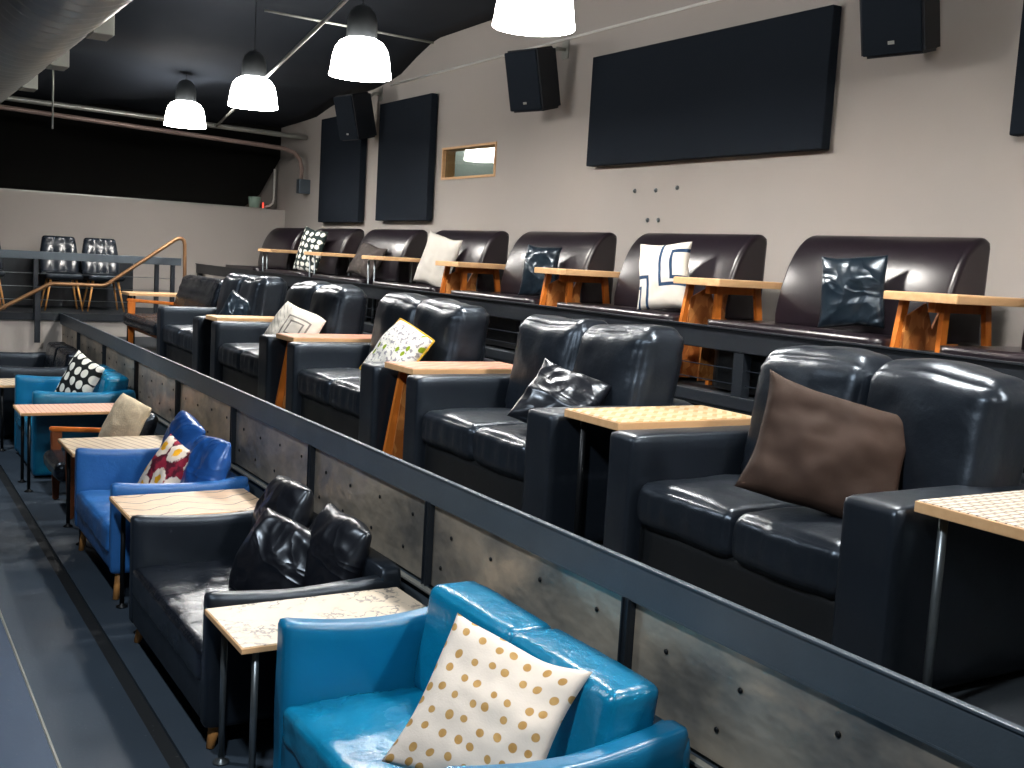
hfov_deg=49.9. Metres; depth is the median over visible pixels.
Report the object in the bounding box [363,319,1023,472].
floor
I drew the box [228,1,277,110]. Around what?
pendant lamp
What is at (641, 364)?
cushion
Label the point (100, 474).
sofa
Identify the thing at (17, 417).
seat cushion
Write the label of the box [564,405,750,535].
side table
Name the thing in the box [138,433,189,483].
throw pillow
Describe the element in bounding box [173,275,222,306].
cushion
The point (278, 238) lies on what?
booth seat
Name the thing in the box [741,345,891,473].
cushion
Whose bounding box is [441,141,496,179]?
window
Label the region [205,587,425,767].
side table
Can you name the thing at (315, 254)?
side table
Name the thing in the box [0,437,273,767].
floor
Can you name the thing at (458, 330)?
cushion
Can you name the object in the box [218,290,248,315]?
throw pillow
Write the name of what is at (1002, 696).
floor
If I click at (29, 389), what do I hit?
sofa
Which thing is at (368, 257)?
side table
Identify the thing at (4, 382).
side table
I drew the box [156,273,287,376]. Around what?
leather sofa
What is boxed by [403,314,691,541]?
leather sofa
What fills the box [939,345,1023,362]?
seat cushion
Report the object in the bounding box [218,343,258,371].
seat cushion
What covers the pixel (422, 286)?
seat cushion
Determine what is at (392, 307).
cushion
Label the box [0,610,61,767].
trim
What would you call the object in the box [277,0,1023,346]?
wall
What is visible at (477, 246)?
booth seat
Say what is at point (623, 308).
seat cushion
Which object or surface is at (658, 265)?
throw pillow
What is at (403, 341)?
throw pillow
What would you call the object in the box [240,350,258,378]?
seat cushion
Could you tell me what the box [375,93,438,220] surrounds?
acoustic panel
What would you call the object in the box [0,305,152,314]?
floor
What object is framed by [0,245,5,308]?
dining chair
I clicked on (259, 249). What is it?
side table
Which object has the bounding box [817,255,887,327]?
throw pillow
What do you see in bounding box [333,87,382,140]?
wall speaker
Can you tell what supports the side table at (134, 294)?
on the floor at (1002, 696)
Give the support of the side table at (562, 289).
on the floor at (691, 382)
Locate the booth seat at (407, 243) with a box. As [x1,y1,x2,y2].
[312,229,427,318]
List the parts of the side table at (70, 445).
leg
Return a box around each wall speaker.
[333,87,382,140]
[504,40,569,112]
[859,0,939,58]
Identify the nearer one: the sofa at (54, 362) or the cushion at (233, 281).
the cushion at (233, 281)
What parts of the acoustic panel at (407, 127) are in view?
backing frame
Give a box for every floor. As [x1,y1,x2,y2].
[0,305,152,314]
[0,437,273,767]
[0,479,169,767]
[118,337,1023,726]
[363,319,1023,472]
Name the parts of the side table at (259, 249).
leg, leg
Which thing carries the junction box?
attached to the wall at (921, 145)
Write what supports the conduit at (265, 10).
attached to the ceiling
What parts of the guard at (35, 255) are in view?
post, post, post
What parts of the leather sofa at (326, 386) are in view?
arm, rail, arm, frame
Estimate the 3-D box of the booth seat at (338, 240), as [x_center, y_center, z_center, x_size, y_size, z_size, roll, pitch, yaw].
[-2.430,-1.415,13.192,0.805,0.936,1.416,-1,8,-31]
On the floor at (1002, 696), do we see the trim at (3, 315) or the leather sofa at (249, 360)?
the leather sofa at (249, 360)
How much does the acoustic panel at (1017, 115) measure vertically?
0.900 m
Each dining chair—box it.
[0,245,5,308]
[39,235,83,310]
[81,238,124,311]
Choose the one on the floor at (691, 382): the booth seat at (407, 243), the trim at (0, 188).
the booth seat at (407, 243)
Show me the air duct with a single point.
(36, 35)
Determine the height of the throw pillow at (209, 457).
0.484 m
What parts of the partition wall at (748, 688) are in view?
panel, post, panel, post, panel, post, panel, post, panel, post, panel, post, panel, post, panel, post, panel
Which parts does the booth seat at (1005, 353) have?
backrest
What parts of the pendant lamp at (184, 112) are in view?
lamp shade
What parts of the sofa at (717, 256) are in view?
backrest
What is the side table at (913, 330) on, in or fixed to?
on the floor at (691, 382)
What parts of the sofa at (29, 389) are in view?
arm, arm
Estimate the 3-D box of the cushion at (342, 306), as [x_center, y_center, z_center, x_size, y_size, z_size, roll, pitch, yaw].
[-1.370,-0.477,8.504,0.363,0.599,0.597,-1,8,-31]
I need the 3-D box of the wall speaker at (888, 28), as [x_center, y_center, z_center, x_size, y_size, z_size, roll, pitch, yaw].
[2.333,-2.241,6.400,0.569,0.678,0.416,-1,8,-31]
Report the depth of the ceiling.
12.14 m
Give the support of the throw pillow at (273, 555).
on the sofa at (181, 565)
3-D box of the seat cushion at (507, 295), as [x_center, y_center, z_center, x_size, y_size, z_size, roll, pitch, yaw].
[0.080,-0.650,9.003,0.780,0.145,1.416,-1,8,-31]
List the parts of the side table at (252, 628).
leg, leg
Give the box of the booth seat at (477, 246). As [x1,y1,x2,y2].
[373,230,508,308]
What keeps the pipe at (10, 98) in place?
attached to the wall at (921, 145)
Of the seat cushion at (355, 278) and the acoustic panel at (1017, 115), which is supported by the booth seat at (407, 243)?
the seat cushion at (355, 278)
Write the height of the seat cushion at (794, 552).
0.222 m
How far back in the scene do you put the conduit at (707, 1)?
9.72 m
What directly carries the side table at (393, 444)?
on the floor at (1002, 696)
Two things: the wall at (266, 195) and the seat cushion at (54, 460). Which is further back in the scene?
the wall at (266, 195)
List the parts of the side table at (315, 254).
leg, leg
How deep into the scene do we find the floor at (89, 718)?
5.19 m
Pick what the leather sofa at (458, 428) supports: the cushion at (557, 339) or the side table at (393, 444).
the cushion at (557, 339)
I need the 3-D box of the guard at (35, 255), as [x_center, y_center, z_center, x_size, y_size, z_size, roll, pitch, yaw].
[-7.999,-1.214,11.994,8.660,0.743,0.060,-1,8,-31]
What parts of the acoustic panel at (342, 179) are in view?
backing frame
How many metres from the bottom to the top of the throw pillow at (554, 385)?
0.366 m
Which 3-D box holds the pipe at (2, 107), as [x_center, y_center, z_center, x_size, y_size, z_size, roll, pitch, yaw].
[-6.152,-3.154,13.596,7.510,0.590,0.060,-1,8,-31]
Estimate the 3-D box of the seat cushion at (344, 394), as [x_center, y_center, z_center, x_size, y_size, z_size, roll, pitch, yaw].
[-0.728,0.089,6.853,0.715,0.219,0.534,-1,8,-31]
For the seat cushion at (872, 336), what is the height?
0.145 m
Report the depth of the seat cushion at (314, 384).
7.14 m
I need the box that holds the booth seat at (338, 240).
[264,228,363,276]
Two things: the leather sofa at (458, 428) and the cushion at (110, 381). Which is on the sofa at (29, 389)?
the cushion at (110, 381)
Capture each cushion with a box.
[15,410,31,440]
[43,342,73,366]
[43,450,65,480]
[53,348,86,366]
[76,490,109,551]
[93,371,128,391]
[100,365,116,371]
[123,313,156,335]
[132,559,236,680]
[139,412,157,435]
[163,325,192,348]
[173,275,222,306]
[178,330,192,352]
[215,273,259,314]
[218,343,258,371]
[226,264,285,270]
[239,276,287,315]
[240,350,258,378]
[264,269,333,276]
[283,687,423,767]
[284,281,331,310]
[298,368,360,405]
[309,284,366,333]
[312,274,393,284]
[329,379,359,417]
[368,293,430,354]
[373,281,439,292]
[413,298,488,361]
[414,581,550,691]
[421,408,525,460]
[451,290,539,304]
[473,424,526,480]
[505,314,606,408]
[511,629,658,758]
[557,302,707,324]
[573,324,683,405]
[637,474,803,557]
[708,319,934,351]
[732,507,841,598]
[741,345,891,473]
[866,358,1023,489]
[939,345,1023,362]
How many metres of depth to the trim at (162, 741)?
5.73 m
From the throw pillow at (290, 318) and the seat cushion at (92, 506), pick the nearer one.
the seat cushion at (92, 506)
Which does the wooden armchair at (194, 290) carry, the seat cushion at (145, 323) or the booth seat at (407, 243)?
the seat cushion at (145, 323)
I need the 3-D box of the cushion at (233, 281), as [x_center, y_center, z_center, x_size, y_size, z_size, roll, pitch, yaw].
[-2.615,-0.761,10.573,0.370,0.595,0.616,-1,8,-31]
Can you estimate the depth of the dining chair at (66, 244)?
14.20 m
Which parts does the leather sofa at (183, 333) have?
rail, arm, arm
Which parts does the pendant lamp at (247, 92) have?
lamp shade, hanging rod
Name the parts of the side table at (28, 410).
leg, leg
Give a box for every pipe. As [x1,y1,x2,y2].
[0,104,303,178]
[6,96,306,139]
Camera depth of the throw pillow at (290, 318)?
8.06 m
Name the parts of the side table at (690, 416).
leg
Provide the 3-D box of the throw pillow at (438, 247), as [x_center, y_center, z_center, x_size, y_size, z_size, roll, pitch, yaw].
[-0.695,-1.149,10.263,0.508,0.553,0.182,9,9,43]
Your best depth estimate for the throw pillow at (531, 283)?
8.70 m
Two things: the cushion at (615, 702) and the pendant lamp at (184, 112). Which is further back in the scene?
the pendant lamp at (184, 112)
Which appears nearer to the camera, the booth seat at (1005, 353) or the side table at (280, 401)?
the booth seat at (1005, 353)
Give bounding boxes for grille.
[333,95,357,139]
[505,50,541,111]
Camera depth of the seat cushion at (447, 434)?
5.55 m
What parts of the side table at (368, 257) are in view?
leg, leg, leg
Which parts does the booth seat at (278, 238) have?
backrest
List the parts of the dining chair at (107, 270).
leg, leg, backrest, seat, leg, leg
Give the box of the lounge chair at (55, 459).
[43,412,157,518]
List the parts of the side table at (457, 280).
leg, brace panel, leg, leg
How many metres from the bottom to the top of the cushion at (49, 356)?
0.392 m
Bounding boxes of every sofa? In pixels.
[0,342,86,436]
[14,365,135,475]
[74,448,249,599]
[129,510,400,748]
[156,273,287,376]
[210,281,371,404]
[273,581,689,767]
[285,293,495,454]
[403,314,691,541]
[451,231,616,348]
[557,233,766,324]
[603,345,1023,689]
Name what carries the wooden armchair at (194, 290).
on the floor at (1002, 696)
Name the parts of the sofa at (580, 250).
backrest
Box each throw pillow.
[55,350,104,391]
[98,393,151,436]
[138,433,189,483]
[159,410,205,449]
[180,435,230,482]
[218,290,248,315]
[229,507,310,590]
[251,475,313,528]
[264,301,325,333]
[293,226,327,272]
[303,502,371,586]
[347,242,387,278]
[359,318,434,369]
[382,613,591,767]
[413,231,462,286]
[507,358,610,423]
[518,244,561,295]
[637,242,691,309]
[735,369,905,518]
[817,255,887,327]
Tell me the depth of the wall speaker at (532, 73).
9.76 m
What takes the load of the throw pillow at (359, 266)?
on the booth seat at (407, 243)
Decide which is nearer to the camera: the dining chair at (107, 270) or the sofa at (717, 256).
the sofa at (717, 256)
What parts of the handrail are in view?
bracket post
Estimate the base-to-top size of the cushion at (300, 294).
0.613 m
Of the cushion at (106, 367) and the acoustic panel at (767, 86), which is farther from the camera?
the cushion at (106, 367)
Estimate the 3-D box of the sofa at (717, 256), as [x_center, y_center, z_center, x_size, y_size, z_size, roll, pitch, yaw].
[0.942,-0.588,7.593,0.805,0.936,1.416,-1,8,-31]
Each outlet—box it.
[18,75,37,91]
[46,50,69,70]
[86,14,114,40]
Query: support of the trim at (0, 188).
attached to the wall at (213, 235)
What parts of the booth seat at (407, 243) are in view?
backrest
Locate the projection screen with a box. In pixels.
[0,96,280,206]
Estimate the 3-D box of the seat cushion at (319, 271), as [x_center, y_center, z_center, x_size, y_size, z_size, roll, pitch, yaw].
[-2.449,-1.270,13.202,0.780,0.145,1.416,-1,8,-31]
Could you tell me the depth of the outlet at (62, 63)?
9.96 m
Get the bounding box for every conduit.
[264,9,433,43]
[390,0,719,85]
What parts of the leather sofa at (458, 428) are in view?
arm, rail, arm, frame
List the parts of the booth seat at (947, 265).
backrest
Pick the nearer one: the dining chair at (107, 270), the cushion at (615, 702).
the cushion at (615, 702)
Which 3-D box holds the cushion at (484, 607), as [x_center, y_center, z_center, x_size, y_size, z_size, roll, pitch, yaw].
[-0.118,1.002,4.039,0.268,0.425,0.600,-1,8,-31]
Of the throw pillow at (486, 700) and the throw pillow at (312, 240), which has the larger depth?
the throw pillow at (312, 240)
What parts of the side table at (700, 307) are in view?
leg, brace panel, brace panel, leg, leg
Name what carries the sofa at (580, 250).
on the floor at (691, 382)
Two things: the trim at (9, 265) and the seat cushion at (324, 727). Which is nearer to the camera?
the seat cushion at (324, 727)
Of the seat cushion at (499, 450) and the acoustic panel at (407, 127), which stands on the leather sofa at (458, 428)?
the seat cushion at (499, 450)
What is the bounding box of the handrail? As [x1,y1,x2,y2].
[0,236,186,342]
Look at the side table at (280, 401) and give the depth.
7.83 m
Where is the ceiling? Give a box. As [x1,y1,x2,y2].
[11,0,496,127]
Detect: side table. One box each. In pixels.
[0,378,14,450]
[13,403,113,491]
[58,435,163,545]
[109,488,258,633]
[121,291,176,343]
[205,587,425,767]
[206,315,274,321]
[258,248,297,270]
[275,333,371,408]
[304,251,355,276]
[362,255,420,322]
[383,361,512,459]
[435,261,505,293]
[534,267,619,306]
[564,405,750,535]
[673,276,781,384]
[883,290,1023,352]
[914,490,1023,686]
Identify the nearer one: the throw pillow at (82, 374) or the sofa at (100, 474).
the sofa at (100, 474)
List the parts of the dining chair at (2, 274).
seat, leg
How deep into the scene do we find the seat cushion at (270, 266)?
14.34 m
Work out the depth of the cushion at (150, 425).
8.43 m
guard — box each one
[0,249,180,312]
[195,263,1023,469]
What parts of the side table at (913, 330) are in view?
leg, brace panel, leg, leg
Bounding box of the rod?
[215,0,348,126]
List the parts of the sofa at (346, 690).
arm, arm, frame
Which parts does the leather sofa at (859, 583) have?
arm, rail, arm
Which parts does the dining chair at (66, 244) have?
leg, leg, backrest, seat, leg, leg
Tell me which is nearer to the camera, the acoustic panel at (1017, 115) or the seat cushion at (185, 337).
the acoustic panel at (1017, 115)
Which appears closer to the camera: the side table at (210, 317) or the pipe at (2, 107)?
the side table at (210, 317)
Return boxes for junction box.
[296,179,310,193]
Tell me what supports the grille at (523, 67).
attached to the wall speaker at (532, 73)
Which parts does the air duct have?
hanger rod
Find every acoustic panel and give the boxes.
[318,117,366,222]
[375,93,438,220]
[586,4,841,166]
[1009,0,1023,136]
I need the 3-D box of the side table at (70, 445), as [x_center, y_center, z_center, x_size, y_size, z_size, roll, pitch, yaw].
[-2.793,0.743,7.876,0.770,0.640,0.620,-1,8,-31]
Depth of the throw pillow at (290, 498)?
5.60 m
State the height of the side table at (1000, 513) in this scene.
0.626 m
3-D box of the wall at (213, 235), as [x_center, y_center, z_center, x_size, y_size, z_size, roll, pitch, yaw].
[-8.069,-1.258,13.993,10.600,2.638,0.220,-1,8,-31]
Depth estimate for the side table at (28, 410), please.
9.13 m
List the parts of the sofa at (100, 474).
leg, leg, arm, arm, frame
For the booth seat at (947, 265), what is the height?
0.936 m
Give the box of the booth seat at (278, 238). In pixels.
[226,228,310,270]
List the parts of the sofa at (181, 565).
leg, arm, leg, arm, frame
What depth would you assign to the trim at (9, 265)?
14.68 m
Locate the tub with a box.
[248,196,260,207]
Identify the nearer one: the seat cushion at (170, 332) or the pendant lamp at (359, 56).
the pendant lamp at (359, 56)
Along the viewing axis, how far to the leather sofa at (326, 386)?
6.83 m
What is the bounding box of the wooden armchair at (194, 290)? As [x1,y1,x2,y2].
[123,275,222,343]
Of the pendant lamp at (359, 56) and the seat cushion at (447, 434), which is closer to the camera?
the seat cushion at (447, 434)
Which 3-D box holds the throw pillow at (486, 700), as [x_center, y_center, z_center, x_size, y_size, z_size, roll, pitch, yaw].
[-0.074,1.005,3.329,0.547,0.503,0.304,6,7,23]
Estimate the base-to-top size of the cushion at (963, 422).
0.606 m
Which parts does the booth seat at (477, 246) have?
backrest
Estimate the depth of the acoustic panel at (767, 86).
8.08 m
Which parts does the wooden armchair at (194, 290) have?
leg, seat frame, arm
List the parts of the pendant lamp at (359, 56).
lamp shade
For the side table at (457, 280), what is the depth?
9.69 m
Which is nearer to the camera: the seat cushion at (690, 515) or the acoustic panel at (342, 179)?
the seat cushion at (690, 515)
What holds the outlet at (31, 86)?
attached to the air duct
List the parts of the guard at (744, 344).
post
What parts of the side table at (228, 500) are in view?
leg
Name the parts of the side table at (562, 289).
leg, brace panel, leg, leg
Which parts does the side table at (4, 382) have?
leg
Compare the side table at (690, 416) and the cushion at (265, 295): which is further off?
the cushion at (265, 295)
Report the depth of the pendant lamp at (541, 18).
6.23 m
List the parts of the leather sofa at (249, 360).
rail, arm, arm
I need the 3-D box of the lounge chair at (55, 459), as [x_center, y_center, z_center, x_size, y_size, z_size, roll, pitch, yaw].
[-3.187,0.577,8.579,0.806,0.772,0.740,-1,8,-31]
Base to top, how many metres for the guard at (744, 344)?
0.450 m
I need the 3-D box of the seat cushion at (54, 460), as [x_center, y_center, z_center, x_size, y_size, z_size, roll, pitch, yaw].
[-3.229,0.617,8.559,0.713,0.176,0.626,-1,8,-31]
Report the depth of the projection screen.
15.52 m
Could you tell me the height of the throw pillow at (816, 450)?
0.516 m
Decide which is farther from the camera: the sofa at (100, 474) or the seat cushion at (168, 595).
the sofa at (100, 474)
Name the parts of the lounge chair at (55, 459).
leg, leg, arm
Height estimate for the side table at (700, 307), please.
0.659 m
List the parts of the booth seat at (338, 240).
backrest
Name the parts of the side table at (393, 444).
leg, brace panel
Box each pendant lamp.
[164,73,205,128]
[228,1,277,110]
[329,0,390,81]
[492,0,574,36]
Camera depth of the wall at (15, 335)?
13.37 m
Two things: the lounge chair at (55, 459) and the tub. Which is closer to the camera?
the lounge chair at (55, 459)
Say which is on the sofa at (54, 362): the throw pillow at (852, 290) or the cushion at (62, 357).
the cushion at (62, 357)
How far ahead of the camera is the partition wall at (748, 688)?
3.66 m
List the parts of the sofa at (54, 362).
arm, arm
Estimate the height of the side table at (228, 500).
0.640 m
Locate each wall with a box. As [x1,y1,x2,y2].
[0,190,284,307]
[0,319,150,351]
[60,313,1023,767]
[245,164,277,209]
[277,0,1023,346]
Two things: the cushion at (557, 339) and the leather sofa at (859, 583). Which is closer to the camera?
the leather sofa at (859, 583)
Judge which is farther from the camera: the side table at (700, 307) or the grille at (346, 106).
the grille at (346, 106)
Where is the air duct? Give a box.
[0,0,132,128]
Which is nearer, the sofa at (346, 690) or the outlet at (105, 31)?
the sofa at (346, 690)
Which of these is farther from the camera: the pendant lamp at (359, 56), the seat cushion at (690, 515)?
the pendant lamp at (359, 56)
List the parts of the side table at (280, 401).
leg, brace panel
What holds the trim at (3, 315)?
attached to the wall at (15, 335)
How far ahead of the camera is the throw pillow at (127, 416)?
8.40 m
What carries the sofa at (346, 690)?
on the floor at (90, 575)
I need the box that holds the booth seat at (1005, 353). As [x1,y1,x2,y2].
[939,331,1023,362]
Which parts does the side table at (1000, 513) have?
leg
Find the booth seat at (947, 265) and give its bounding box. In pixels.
[708,235,989,394]
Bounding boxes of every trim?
[0,188,265,208]
[0,258,132,307]
[0,312,123,321]
[0,467,185,767]
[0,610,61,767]
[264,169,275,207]
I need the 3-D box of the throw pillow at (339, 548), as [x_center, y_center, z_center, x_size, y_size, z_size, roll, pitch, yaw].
[-0.847,0.823,5.189,0.275,0.432,0.498,0,7,-28]
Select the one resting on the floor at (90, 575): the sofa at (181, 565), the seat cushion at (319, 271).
the sofa at (181, 565)

